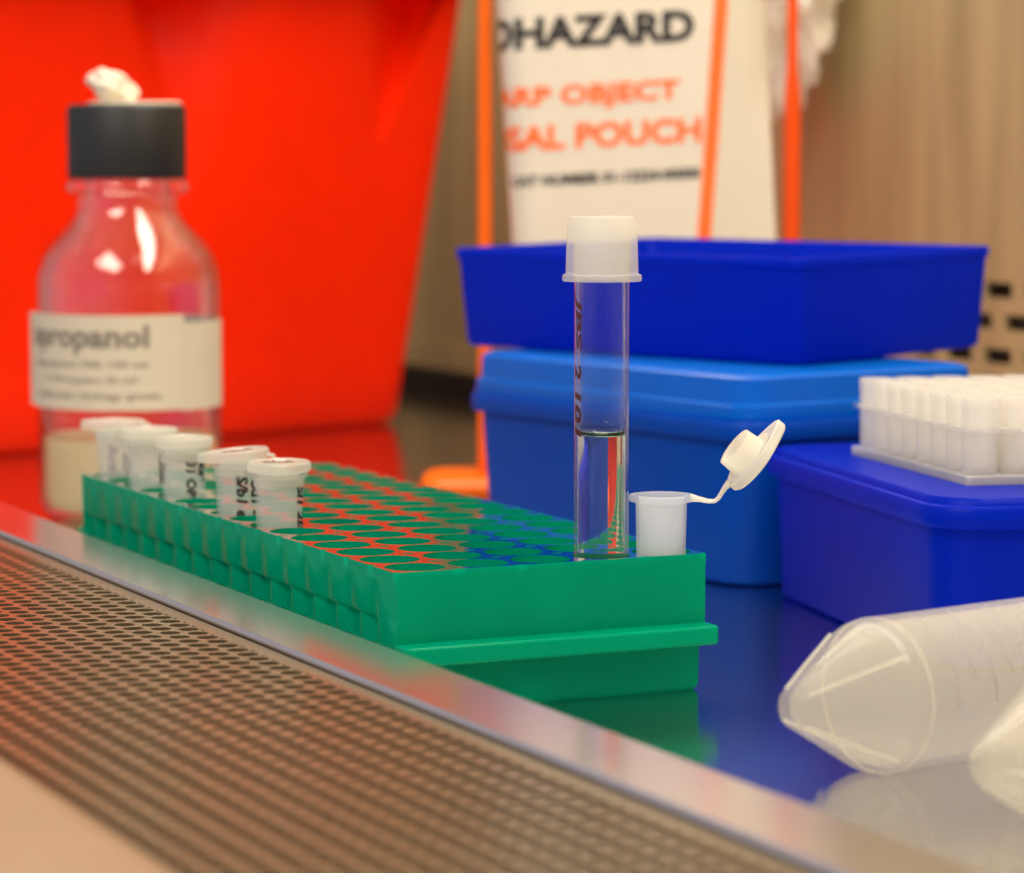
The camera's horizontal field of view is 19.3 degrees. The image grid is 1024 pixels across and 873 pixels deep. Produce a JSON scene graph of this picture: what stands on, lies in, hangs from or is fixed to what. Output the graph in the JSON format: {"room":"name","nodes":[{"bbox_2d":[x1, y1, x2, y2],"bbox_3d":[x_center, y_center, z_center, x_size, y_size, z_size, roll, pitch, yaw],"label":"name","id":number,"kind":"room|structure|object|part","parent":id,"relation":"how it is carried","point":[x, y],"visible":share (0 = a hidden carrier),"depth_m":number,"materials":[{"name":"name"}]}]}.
{"room":"laboratory","nodes":[
{"label":"laboratory","id":0,"kind":"room"},
{"bbox_2d":[0,759,173,872],"bbox_3d":[-0.203,0.059,0.599,0.103,0.063,1.600,-3,6,-25],"label":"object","id":1,"kind":"structure","parent":0,"point":[40,832],"depth_m":0.37,"materials":[{"name":"paint"}]},
{"bbox_2d":[0,538,808,872],"bbox_3d":[-0.127,0.032,0.632,0.083,0.001,1.600,-3,6,-25],"label":"grille","id":2,"kind":"object","parent":1,"relation":"attached to","point":[24,569],"visible":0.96,"depth_m":0.45,"materials":[{"name":"metal"}]},
{"bbox_2d":[0,570,679,872],"bbox_3d":[-0.129,0.063,0.634,0.118,0.049,1.600,-3,6,-25],"label":"grille holes","id":3,"kind":"structure","parent":0,"point":[369,767],"depth_m":0.60,"materials":[{"name":"metal"}]},
{"bbox_2d":[0,502,987,872],"bbox_3d":[-0.082,0.038,0.654,0.017,0.019,1.600,-3,6,-25],"label":"trim","id":4,"kind":"structure","parent":0,"point":[810,839],"depth_m":0.47,"materials":[{"name":"metal"}]},
{"bbox_2d":[0,380,1023,872],"bbox_3d":[0.086,0.039,0.735,0.355,0.002,1.600,-3,6,-25],"label":"work surface","id":5,"kind":"structure","parent":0,"point":[731,723],"depth_m":0.58,"materials":[{"name":"metal"}]},
{"bbox_2d":[30,101,221,523],"bbox_3d":[-0.112,-0.037,0.882,0.054,0.122,0.054,-3,6,-25],"label":"glass bottle","id":6,"kind":"object","parent":5,"relation":"on","point":[79,362],"visible":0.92,"depth_m":0.86,"materials":[{"name":"clear glass"}]},
{"bbox_2d":[85,68,139,100],"bbox_3d":[-0.116,-0.102,0.874,0.016,0.010,0.011,0,5,0],"label":"tape wad","id":7,"kind":"object","parent":6,"relation":"on","point":[107,85],"visible":1,"depth_m":0.87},
{"bbox_2d":[0,0,459,454],"bbox_3d":[-0.176,-0.097,1.170,0.310,0.187,0.212,-5,7,-44],"label":"bin","id":8,"kind":"object","parent":5,"relation":"on","point":[313,127],"visible":0.8,"depth_m":1.13,"materials":[{"name":"red plastic"}]},
{"bbox_2d":[77,462,717,702],"bbox_3d":[-0.034,0.030,0.675,0.068,0.027,0.208,-3,6,-25],"label":"tube rack","id":9,"kind":"object","parent":5,"relation":"on","point":[497,595],"visible":0.89,"depth_m":0.60,"materials":[{"name":"green plastic"}]},
{"bbox_2d":[81,418,150,474],"bbox_3d":[-0.098,0.016,0.746,0.014,0.040,0.014,-5,7,-45],"label":"microtube","id":10,"kind":"object","parent":9,"relation":"on","point":[109,429],"visible":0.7,"depth_m":0.74,"materials":[{"name":"white plastic"}]},
{"bbox_2d":[120,426,177,484],"bbox_3d":[-0.087,0.018,0.723,0.014,0.040,0.014,-1,5,-14],"label":"microtube","id":11,"kind":"object","parent":9,"relation":"on","point":[141,437],"visible":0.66,"depth_m":0.72,"materials":[{"name":"white plastic"}]},
{"bbox_2d":[154,434,212,497],"bbox_3d":[-0.076,0.020,0.701,0.014,0.040,0.014,-3,6,-30],"label":"microtube","id":12,"kind":"object","parent":9,"relation":"on","point":[178,448],"visible":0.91,"depth_m":0.70,"materials":[{"name":"white plastic"}]},
{"bbox_2d":[197,446,276,514],"bbox_3d":[-0.061,0.023,0.668,0.014,0.041,0.014,-5,7,-44],"label":"microtube","id":13,"kind":"object","parent":9,"relation":"on","point":[232,461],"visible":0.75,"depth_m":0.66,"materials":[{"name":"white plastic"}]},
{"bbox_2d":[247,458,310,525],"bbox_3d":[-0.050,0.025,0.646,0.014,0.040,0.014,4,7,40],"label":"microtube","id":14,"kind":"object","parent":9,"relation":"in","point":[273,473],"visible":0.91,"depth_m":0.64,"materials":[{"name":"white plastic"}]},
{"bbox_3d":[-0.034,0.016,0.674,0.067,0.001,0.197,-3,6,-25],"label":"well plate","id":15,"kind":"part","parent":9,"relation":"part of","materials":[{"name":"green plastic"}]},
{"bbox_2d":[574,242,629,558],"bbox_3d":[0.018,0.003,0.594,0.016,0.093,0.016,-3,6,-25],"label":"test tube","id":16,"kind":"object","parent":9,"relation":"in","point":[601,453],"visible":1,"depth_m":0.59,"materials":[{"name":"clear glass"}]},
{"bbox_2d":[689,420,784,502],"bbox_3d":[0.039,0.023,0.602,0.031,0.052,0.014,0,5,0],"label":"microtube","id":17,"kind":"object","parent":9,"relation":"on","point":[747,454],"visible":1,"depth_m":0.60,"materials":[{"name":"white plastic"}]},
{"bbox_2d":[422,0,800,496],"bbox_3d":[0.043,-0.095,0.952,0.142,0.224,0.044,0,5,0],"label":"stand","id":18,"kind":"object","parent":5,"relation":"on","point":[471,481],"visible":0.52,"depth_m":0.95,"materials":[{"name":"orange plastic"}]},
{"bbox_3d":[-0.009,-0.096,0.952,0.005,0.217,0.004,0,5,0],"label":"post","id":19,"kind":"part","parent":18,"relation":"part of","materials":[{"name":"orange plastic"}]},
{"bbox_2d":[497,0,775,244],"bbox_3d":[0.041,-0.095,0.951,0.092,0.214,0.023,0,5,0],"label":"pouch","id":20,"kind":"object","parent":18,"relation":"hanging from","point":[625,119],"visible":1,"depth_m":0.94,"materials":[{"name":"white paper"}]},
{"bbox_3d":[0.089,-0.096,0.952,0.005,0.217,0.005,0,5,0],"label":"post","id":21,"kind":"part","parent":18,"relation":"part of","materials":[{"name":"orange plastic"}]},
{"bbox_2d":[472,349,974,585],"bbox_3d":[0.055,0.005,0.807,0.084,0.053,0.124,-4,7,-35],"label":"tip box","id":22,"kind":"object","parent":5,"relation":"on","point":[681,417],"visible":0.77,"depth_m":0.76,"materials":[{"name":"blue plastic"}]},
{"bbox_2d":[457,237,988,364],"bbox_3d":[0.057,-0.039,0.836,0.124,0.028,0.084,5,8,44],"label":"tray","id":23,"kind":"object","parent":22,"relation":"on","point":[778,302],"visible":1,"depth_m":0.80,"materials":[{"name":"blue plastic"}]},
{"bbox_3d":[0.055,-0.016,0.805,0.082,0.011,0.122,-4,7,-35],"label":"lid","id":24,"kind":"part","parent":22,"relation":"part of","materials":[{"name":"blue plastic"}]},
{"bbox_2d":[767,439,1023,668],"bbox_3d":[0.114,0.025,0.685,0.084,0.036,0.124,-1,5,-13],"label":"tip box","id":25,"kind":"object","parent":5,"relation":"on","point":[861,537],"visible":0.95,"depth_m":0.65,"materials":[{"name":"blue plastic"}]},
{"bbox_2d":[852,400,1023,485],"bbox_3d":[0.121,0.001,0.693,0.064,0.012,0.073,-1,5,-14],"label":"rack","id":26,"kind":"object","parent":25,"relation":"on","point":[991,417],"visible":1,"depth_m":0.69,"materials":[{"name":"white plastic"}]},
{"bbox_3d":[0.092,-0.002,0.714,0.001,0.009,0.001,-1,5,-14],"label":"corner post","id":27,"kind":"part","parent":26,"relation":"part of","materials":[{"name":"white plastic"}]},
{"bbox_3d":[0.121,0.006,0.694,0.064,0.002,0.073,-1,5,-14],"label":"plate","id":28,"kind":"part","parent":26,"relation":"part of","materials":[{"name":"white plastic"}]},
{"bbox_3d":[0.121,-0.005,0.693,0.063,0.001,0.072,-1,5,-14],"label":"hole plate","id":29,"kind":"part","parent":26,"relation":"part of","materials":[{"name":"white plastic"}]},
{"bbox_3d":[0.105,0.003,0.662,0.001,0.009,0.001,-1,5,-14],"label":"corner post","id":30,"kind":"part","parent":26,"relation":"part of","materials":[{"name":"white plastic"}]},
{"bbox_2d":[782,602,1023,773],"bbox_3d":[0.092,0.043,0.541,0.115,0.028,0.028,-4,7,-38],"label":"tube","id":31,"kind":"object","parent":5,"relation":"on","point":[808,729],"visible":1,"depth_m":0.51,"materials":[{"name":"plastic"}]},
{"bbox_2d":[970,704,1023,814],"bbox_3d":[0.119,0.047,0.492,0.115,0.028,0.028,-4,6,-34],"label":"tube","id":32,"kind":"object","parent":5,"relation":"on","point":[1006,728],"visible":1,"depth_m":0.46,"materials":[{"name":"plastic"}]},
{"bbox_2d":[401,0,1023,440],"bbox_3d":[0.237,-0.277,0.777,0.021,0.620,1.600,-3,6,-25],"label":"wall","id":33,"kind":"structure","parent":0,"point":[912,120],"depth_m":1.01,"materials":[{"name":"metal"}]},
{"bbox_2d":[765,0,837,120],"bbox_3d":[0.093,-0.156,1.042,0.027,0.094,0.076,-3,6,-25],"label":"plastic bag","id":34,"kind":"object","parent":33,"relation":"attached to","point":[816,23],"visible":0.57,"depth_m":1.03,"materials":[{"name":"white plastic"}]}
]}

